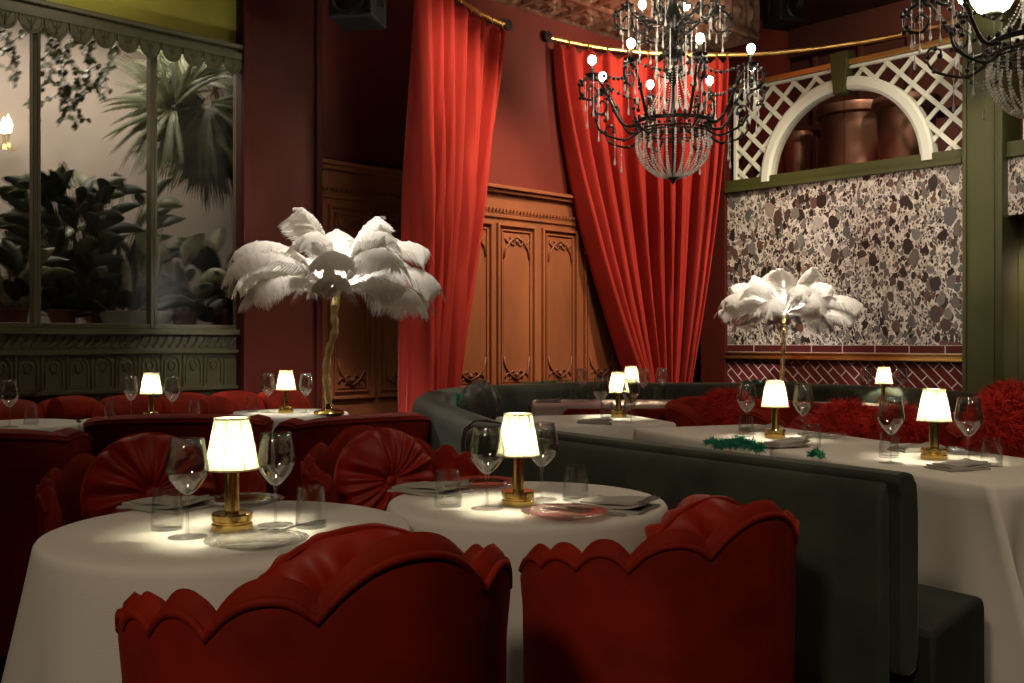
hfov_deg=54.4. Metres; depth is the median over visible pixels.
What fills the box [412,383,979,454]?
sofa
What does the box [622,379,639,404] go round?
wine glass
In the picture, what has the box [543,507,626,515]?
knife
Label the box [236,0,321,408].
wall column
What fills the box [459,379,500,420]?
cushion
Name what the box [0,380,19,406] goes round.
wine glass
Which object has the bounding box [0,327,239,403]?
wall
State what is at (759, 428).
napkin
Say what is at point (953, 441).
tub chair
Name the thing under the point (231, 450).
table lamp
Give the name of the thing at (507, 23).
curtain rod
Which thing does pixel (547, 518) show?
plate
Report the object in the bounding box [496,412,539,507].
table lamp
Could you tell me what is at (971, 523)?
tablecloth
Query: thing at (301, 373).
wine glass
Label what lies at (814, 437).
plate
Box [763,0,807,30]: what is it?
stage light
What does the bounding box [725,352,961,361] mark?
trim
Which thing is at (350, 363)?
wall panel
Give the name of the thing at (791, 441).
napkin
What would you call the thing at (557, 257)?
wall panel
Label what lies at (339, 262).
lamp
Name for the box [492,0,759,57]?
ceiling beam
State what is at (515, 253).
wall panel
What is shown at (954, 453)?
plate
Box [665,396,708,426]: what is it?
tub chair
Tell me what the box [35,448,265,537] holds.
tub chair
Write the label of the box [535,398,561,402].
napkin
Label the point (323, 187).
trim
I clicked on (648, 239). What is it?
curtain
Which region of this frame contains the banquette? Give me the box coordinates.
[0,389,310,500]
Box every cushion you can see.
[0,399,43,419]
[38,398,105,418]
[80,432,215,519]
[100,394,162,416]
[156,392,206,413]
[209,390,264,411]
[258,389,310,408]
[258,523,410,594]
[333,427,434,510]
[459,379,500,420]
[645,494,741,540]
[691,384,757,425]
[722,395,779,424]
[789,413,813,430]
[807,395,875,437]
[857,400,928,443]
[955,384,1023,455]
[968,375,1023,403]
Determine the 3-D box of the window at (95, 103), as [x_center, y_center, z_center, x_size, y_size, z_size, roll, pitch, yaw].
[-2.545,-1.005,6.087,0.703,1.850,0.070,0,0,-43]
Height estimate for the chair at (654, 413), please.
0.766 m
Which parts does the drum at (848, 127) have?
lid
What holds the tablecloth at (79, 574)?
on the dining table at (264, 524)
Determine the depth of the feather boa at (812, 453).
3.55 m
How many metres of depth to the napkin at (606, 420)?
5.08 m
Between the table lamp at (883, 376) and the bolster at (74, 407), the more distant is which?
the table lamp at (883, 376)
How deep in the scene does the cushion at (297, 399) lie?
6.54 m
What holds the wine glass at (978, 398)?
on the tablecloth at (971, 523)
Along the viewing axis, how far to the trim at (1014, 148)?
7.66 m
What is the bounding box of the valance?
[0,1,241,73]
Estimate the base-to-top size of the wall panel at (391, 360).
1.410 m
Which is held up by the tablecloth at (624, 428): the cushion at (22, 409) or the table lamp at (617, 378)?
the table lamp at (617, 378)
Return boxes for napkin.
[116,494,215,514]
[387,480,473,497]
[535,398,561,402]
[567,495,659,514]
[577,417,611,423]
[738,424,782,431]
[760,437,810,447]
[887,442,943,452]
[924,458,990,471]
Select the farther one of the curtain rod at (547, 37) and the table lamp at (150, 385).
the curtain rod at (547, 37)
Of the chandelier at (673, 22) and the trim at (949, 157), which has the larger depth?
the trim at (949, 157)
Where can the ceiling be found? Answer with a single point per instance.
(818, 10)
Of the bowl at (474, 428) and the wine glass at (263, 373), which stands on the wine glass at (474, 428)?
the bowl at (474, 428)
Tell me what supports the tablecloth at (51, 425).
on the dining table
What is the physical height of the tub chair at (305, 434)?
0.856 m
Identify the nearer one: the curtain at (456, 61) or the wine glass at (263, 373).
the wine glass at (263, 373)
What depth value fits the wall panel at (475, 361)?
8.18 m
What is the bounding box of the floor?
[0,666,4,682]
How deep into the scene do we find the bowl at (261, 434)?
2.27 m
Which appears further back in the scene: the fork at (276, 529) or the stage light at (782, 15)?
the stage light at (782, 15)
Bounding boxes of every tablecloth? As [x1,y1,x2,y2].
[0,419,78,431]
[1,500,411,682]
[76,418,89,431]
[229,409,348,467]
[386,481,667,682]
[496,414,675,439]
[531,399,670,415]
[633,424,891,455]
[770,443,1023,682]
[817,402,893,405]
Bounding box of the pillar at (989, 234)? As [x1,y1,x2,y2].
[962,0,1019,391]
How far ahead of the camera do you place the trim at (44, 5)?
6.11 m
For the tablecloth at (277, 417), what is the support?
on the dining table
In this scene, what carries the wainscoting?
attached to the wall at (365, 74)
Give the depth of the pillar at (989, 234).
7.76 m
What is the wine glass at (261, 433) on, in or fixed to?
on the tablecloth at (79, 574)
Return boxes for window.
[0,17,36,327]
[37,22,153,328]
[154,47,235,329]
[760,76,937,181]
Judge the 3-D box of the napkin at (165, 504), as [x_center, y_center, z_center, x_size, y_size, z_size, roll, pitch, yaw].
[-0.872,0.403,2.511,0.201,0.033,0.145,0,0,26]
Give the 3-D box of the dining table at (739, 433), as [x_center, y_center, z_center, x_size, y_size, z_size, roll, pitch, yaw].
[1.096,0.799,4.513,0.700,0.742,0.960,0,0,-21]
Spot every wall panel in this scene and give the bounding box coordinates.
[328,204,374,399]
[377,209,400,397]
[460,221,492,386]
[496,223,535,384]
[541,228,577,382]
[583,244,617,382]
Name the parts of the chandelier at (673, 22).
bulb, bulb, arm, arm, bulb, arm, arm, bulb, arm, bulb, arm, arm, stem, arm, bulb, arm, arm, bulb, arm, arm, bulb, arm, arm, bulb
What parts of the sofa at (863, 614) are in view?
seat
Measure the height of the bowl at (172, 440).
0.122 m
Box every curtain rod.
[454,0,512,30]
[542,0,1021,57]
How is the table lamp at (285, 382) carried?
on the tablecloth at (277, 417)
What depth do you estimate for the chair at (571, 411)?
6.00 m
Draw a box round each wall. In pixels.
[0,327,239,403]
[45,0,235,42]
[322,0,789,194]
[727,156,1023,390]
[790,26,1023,217]
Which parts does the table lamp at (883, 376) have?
lamp shade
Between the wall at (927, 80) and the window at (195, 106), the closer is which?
the window at (195, 106)
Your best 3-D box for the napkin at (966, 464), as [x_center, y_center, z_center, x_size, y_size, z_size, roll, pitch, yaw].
[1.466,0.405,3.280,0.175,0.029,0.126,0,0,-20]
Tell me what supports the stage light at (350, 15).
hanging from the ceiling
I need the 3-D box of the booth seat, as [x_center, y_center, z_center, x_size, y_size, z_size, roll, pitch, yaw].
[-1.991,0.736,3.726,0.757,0.868,0.647,0,0,-10]
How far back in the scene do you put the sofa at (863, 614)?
2.52 m
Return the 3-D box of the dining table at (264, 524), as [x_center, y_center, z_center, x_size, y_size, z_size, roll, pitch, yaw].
[-0.632,0.799,2.240,0.756,0.742,0.756,0,0,0]
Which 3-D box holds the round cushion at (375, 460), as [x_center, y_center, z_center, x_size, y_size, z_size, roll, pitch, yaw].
[-0.444,0.495,3.504,0.390,0.380,0.213,0,0,-32]
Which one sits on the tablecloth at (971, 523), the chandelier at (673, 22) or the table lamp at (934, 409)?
the table lamp at (934, 409)
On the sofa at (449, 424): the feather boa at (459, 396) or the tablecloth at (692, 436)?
the feather boa at (459, 396)
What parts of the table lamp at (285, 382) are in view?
shade trim, lamp shade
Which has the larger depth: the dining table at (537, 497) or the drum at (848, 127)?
the drum at (848, 127)
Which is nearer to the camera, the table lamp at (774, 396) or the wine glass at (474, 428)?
the wine glass at (474, 428)
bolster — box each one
[47,395,92,419]
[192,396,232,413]
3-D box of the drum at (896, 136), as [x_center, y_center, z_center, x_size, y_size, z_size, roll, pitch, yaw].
[3.657,-1.830,9.242,0.610,0.880,0.610,0,0,0]
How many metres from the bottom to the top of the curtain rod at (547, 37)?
0.100 m
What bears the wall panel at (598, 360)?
attached to the wall at (365, 74)
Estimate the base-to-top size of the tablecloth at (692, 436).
0.710 m
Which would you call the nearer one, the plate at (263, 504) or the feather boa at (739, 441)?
the plate at (263, 504)
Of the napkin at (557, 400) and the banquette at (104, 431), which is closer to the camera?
the banquette at (104, 431)
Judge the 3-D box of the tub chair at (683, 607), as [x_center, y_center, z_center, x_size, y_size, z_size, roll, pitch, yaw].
[0.340,0.750,2.277,0.659,0.840,0.599,0,0,-39]
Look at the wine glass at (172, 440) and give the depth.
2.13 m
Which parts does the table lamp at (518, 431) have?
shade trim, lamp shade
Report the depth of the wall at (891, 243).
8.56 m
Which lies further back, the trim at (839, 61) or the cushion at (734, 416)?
the trim at (839, 61)
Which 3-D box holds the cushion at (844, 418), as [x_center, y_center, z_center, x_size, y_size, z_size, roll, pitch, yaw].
[1.611,0.393,4.799,0.422,0.290,0.275,0,0,-17]
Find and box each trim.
[0,0,242,52]
[322,186,576,219]
[725,149,961,193]
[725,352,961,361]
[727,345,961,353]
[728,35,961,91]
[734,41,961,179]
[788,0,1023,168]
[830,50,855,96]
[1007,140,1023,157]
[1009,35,1023,139]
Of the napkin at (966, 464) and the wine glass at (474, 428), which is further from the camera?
the napkin at (966, 464)
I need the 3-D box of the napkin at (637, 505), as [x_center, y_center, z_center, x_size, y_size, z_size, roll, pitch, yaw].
[0.255,0.403,2.511,0.201,0.033,0.145,0,0,29]
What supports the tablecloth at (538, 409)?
on the dining table
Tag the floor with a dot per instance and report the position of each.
(2, 668)
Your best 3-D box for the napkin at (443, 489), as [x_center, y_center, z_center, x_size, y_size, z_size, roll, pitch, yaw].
[-0.228,0.403,2.778,0.201,0.033,0.145,0,0,32]
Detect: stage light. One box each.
[329,0,385,31]
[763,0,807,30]
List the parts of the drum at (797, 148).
lid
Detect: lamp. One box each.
[139,372,162,413]
[203,416,259,533]
[221,207,444,414]
[275,370,296,413]
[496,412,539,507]
[608,372,629,417]
[624,366,639,402]
[714,267,862,379]
[761,380,788,438]
[874,367,893,403]
[916,388,952,459]
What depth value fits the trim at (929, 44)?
8.58 m
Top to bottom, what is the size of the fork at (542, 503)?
0.012 m
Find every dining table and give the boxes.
[151,522,324,540]
[435,497,580,510]
[739,433,810,438]
[879,456,1002,466]
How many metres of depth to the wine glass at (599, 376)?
5.35 m
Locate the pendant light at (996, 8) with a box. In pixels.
[970,0,1013,19]
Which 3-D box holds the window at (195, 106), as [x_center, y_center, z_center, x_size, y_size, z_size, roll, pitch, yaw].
[-2.071,-1.005,6.533,0.599,1.850,0.070,0,0,-43]
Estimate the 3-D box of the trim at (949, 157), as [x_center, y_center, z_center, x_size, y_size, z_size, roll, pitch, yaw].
[2.889,-1.485,8.825,0.210,0.120,2.245,0,0,-43]
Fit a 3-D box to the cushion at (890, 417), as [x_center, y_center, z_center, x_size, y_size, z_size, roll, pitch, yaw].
[1.807,0.399,4.657,0.408,0.278,0.266,0,0,-29]
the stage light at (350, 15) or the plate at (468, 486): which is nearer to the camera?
the plate at (468, 486)
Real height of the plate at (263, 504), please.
0.015 m
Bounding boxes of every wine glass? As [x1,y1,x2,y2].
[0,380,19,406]
[122,376,139,399]
[164,377,180,402]
[165,437,209,534]
[256,431,295,522]
[260,373,275,395]
[298,373,313,395]
[469,426,504,504]
[531,422,558,493]
[593,376,608,400]
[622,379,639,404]
[737,383,756,411]
[792,385,813,414]
[877,396,904,436]
[894,368,907,386]
[954,397,982,452]
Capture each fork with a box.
[259,520,326,530]
[542,503,570,505]
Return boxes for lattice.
[737,49,961,179]
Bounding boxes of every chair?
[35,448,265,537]
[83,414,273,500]
[115,532,512,682]
[273,412,429,500]
[300,425,490,502]
[518,500,799,682]
[562,408,610,414]
[626,408,665,420]
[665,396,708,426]
[741,400,826,427]
[858,406,964,447]
[946,419,1023,457]
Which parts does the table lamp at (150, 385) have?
lamp shade, shade trim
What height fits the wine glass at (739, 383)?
0.230 m
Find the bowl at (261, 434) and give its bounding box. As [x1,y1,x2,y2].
[256,431,295,485]
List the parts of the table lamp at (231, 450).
shade trim, lamp shade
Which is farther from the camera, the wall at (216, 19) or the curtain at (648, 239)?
the curtain at (648, 239)
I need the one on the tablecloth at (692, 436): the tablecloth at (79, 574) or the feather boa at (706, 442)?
the feather boa at (706, 442)
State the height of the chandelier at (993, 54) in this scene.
2.554 m
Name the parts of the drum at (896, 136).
lid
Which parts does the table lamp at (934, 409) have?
shade trim, lamp shade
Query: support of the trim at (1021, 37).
attached to the wall at (891, 243)
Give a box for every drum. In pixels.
[783,130,813,172]
[815,99,878,167]
[871,91,941,159]
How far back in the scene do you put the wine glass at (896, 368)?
7.01 m
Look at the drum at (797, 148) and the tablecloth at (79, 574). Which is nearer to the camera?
the tablecloth at (79, 574)
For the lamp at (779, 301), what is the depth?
7.88 m
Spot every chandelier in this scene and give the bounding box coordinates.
[577,0,766,183]
[900,0,1023,119]
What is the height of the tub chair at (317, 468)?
0.862 m
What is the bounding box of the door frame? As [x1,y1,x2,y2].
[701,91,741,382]
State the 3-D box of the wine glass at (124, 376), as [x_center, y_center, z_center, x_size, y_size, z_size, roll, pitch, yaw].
[-2.078,0.305,5.431,0.091,0.230,0.091,0,0,0]
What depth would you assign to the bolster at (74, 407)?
5.48 m
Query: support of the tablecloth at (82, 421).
on the dining table
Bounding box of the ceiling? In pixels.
[760,0,903,27]
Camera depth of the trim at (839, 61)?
8.70 m
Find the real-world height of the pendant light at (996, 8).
1.250 m
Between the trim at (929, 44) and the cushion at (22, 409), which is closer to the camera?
the cushion at (22, 409)
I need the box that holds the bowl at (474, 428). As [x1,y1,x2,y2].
[469,426,504,473]
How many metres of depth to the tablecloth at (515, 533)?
2.35 m
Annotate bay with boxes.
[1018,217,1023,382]
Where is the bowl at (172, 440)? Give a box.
[165,437,209,494]
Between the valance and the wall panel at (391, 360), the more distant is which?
the wall panel at (391, 360)
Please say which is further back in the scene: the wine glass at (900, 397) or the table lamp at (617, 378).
the table lamp at (617, 378)
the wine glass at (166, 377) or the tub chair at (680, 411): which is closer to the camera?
the wine glass at (166, 377)
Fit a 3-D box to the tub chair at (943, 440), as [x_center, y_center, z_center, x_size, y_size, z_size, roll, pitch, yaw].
[1.964,0.752,4.928,0.757,0.835,0.647,0,0,-28]
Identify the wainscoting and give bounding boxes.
[322,158,700,414]
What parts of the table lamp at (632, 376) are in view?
lamp shade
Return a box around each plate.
[204,492,283,507]
[204,528,304,550]
[447,475,510,488]
[523,503,603,520]
[798,432,846,438]
[944,447,992,454]
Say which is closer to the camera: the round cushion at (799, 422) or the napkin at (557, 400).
the round cushion at (799, 422)
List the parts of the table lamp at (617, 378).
lamp shade, shade trim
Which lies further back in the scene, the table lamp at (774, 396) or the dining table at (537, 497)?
the table lamp at (774, 396)
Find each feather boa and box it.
[446,388,468,408]
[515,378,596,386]
[701,435,719,447]
[709,434,766,454]
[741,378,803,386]
[805,447,825,460]
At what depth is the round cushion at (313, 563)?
1.49 m
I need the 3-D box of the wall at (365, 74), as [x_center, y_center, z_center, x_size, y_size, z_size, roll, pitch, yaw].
[0.793,-1.205,9.335,6.442,4.750,0.201,0,0,-43]
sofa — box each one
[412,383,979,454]
[465,421,983,682]
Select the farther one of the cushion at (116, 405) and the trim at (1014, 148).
the trim at (1014, 148)
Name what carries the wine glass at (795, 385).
on the tablecloth at (692, 436)
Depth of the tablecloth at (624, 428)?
5.12 m
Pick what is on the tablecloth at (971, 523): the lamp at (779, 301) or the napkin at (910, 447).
the napkin at (910, 447)
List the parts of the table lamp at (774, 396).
shade trim, lamp shade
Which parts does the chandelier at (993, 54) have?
arm, arm, arm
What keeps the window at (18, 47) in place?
in the wall at (47, 363)
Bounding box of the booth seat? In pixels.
[0,428,92,665]
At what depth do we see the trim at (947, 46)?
8.98 m
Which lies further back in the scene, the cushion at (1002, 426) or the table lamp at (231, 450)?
the cushion at (1002, 426)
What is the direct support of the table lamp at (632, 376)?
on the tablecloth at (538, 409)
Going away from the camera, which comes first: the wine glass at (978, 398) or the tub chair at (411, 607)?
the tub chair at (411, 607)
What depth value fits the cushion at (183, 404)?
6.04 m
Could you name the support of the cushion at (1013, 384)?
on the tub chair at (953, 441)
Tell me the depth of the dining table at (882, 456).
3.52 m
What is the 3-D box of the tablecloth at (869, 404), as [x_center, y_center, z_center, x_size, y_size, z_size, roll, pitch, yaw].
[2.525,0.555,6.635,1.042,0.270,0.682,0,0,3]
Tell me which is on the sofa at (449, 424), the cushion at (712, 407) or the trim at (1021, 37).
the cushion at (712, 407)
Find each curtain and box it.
[398,0,505,411]
[553,35,728,382]
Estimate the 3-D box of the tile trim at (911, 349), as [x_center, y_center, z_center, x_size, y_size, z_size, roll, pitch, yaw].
[2.922,0.065,8.856,0.200,0.070,2.245,0,0,-43]
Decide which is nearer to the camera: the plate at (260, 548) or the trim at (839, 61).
the plate at (260, 548)
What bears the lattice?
on the trim at (949, 157)

